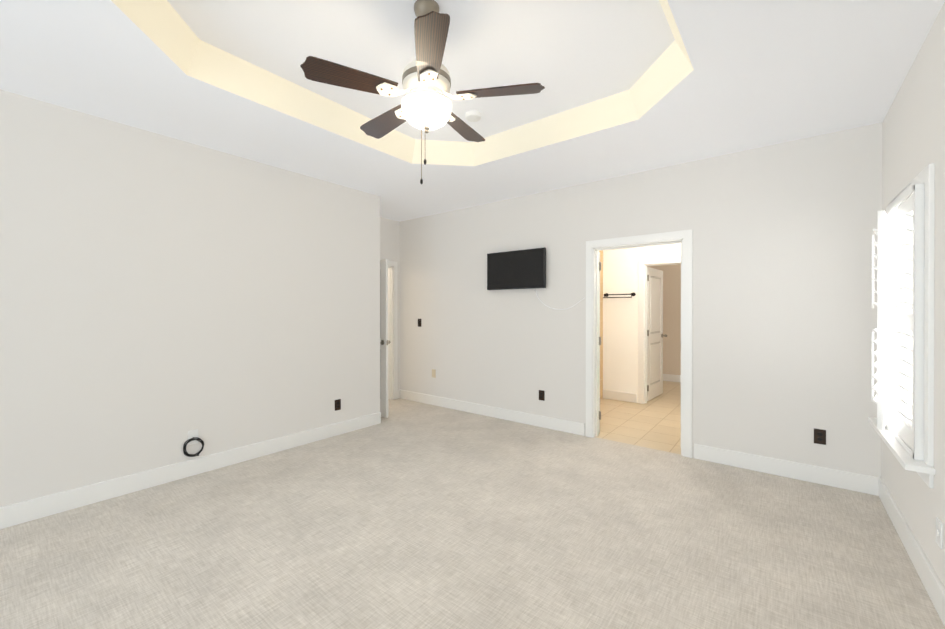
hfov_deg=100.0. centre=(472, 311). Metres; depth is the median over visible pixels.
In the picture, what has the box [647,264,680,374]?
wall
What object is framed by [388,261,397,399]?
door frame
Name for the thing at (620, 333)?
wall
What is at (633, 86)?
ceiling
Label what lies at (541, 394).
outlet
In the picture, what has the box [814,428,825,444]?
outlet
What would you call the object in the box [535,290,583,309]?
power cord
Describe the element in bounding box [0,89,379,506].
wall
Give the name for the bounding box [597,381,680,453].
floor
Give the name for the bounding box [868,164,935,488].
window frame
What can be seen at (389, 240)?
wall
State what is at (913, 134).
wall
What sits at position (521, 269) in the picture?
wall-mounted tv
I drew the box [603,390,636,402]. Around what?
baseboard
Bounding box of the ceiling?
[0,0,944,221]
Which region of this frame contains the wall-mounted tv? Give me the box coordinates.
[487,247,545,289]
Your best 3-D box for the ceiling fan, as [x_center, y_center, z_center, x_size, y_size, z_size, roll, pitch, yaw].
[-0.249,-1.115,2.093,1.131,0.919,1.140,0,0,38]
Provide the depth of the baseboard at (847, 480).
3.22 m
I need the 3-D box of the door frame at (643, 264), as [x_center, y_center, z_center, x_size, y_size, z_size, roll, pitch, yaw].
[2.848,0.289,5.591,0.938,2.112,0.156,0,0,38]
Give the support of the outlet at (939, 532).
attached to the wall at (913, 134)
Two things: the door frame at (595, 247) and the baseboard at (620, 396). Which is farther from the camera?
the baseboard at (620, 396)
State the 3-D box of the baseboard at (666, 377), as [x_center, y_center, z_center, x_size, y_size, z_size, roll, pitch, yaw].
[4.358,1.272,7.184,3.604,0.135,0.020,0,0,38]
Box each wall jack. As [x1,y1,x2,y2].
[432,369,435,377]
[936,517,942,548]
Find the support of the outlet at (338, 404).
attached to the wall at (161, 296)
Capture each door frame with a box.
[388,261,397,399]
[586,229,691,457]
[638,256,680,403]
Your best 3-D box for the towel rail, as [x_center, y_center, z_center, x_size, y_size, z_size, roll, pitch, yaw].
[2.189,-0.245,5.949,0.456,0.079,0.132,0,0,38]
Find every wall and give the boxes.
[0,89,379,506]
[380,217,399,389]
[400,122,881,476]
[603,243,680,402]
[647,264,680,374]
[881,2,944,587]
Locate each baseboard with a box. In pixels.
[0,412,380,528]
[398,389,584,435]
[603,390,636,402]
[663,374,680,381]
[694,444,875,494]
[876,477,944,626]
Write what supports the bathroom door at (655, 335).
in the wall at (620, 333)
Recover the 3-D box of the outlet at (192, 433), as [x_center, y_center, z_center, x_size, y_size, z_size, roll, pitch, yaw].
[-2.308,1.037,3.278,0.010,0.116,0.072,0,0,38]
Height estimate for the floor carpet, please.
0.080 m
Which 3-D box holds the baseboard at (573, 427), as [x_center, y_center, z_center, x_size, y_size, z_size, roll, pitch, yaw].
[0.038,1.279,5.237,2.999,0.135,0.028,0,0,38]
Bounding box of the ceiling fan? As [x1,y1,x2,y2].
[300,0,544,183]
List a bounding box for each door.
[380,259,390,417]
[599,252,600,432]
[647,267,666,400]
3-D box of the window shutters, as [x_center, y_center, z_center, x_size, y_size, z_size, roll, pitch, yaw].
[2.462,0.052,2.322,0.159,1.368,0.885,0,0,38]
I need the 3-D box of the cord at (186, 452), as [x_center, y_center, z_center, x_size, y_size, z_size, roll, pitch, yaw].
[-2.298,1.116,3.271,0.024,0.162,0.149,0,0,38]
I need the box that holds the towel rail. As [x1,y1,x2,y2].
[603,292,635,297]
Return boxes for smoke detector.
[465,111,481,121]
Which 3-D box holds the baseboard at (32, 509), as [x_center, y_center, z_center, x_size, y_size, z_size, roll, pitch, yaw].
[-2.321,1.285,3.261,0.020,0.135,3.904,0,0,38]
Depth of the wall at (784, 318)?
3.53 m
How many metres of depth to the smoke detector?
3.14 m
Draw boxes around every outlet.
[188,429,197,444]
[335,399,340,410]
[539,390,544,400]
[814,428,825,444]
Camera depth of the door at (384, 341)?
5.00 m
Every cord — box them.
[183,437,203,456]
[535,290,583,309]
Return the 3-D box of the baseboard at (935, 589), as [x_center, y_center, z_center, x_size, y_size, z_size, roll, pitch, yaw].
[1.448,1.292,0.954,0.020,0.135,5.008,0,0,38]
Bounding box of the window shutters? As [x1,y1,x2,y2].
[871,184,923,460]
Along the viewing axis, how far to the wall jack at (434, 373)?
5.71 m
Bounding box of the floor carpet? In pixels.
[0,398,944,628]

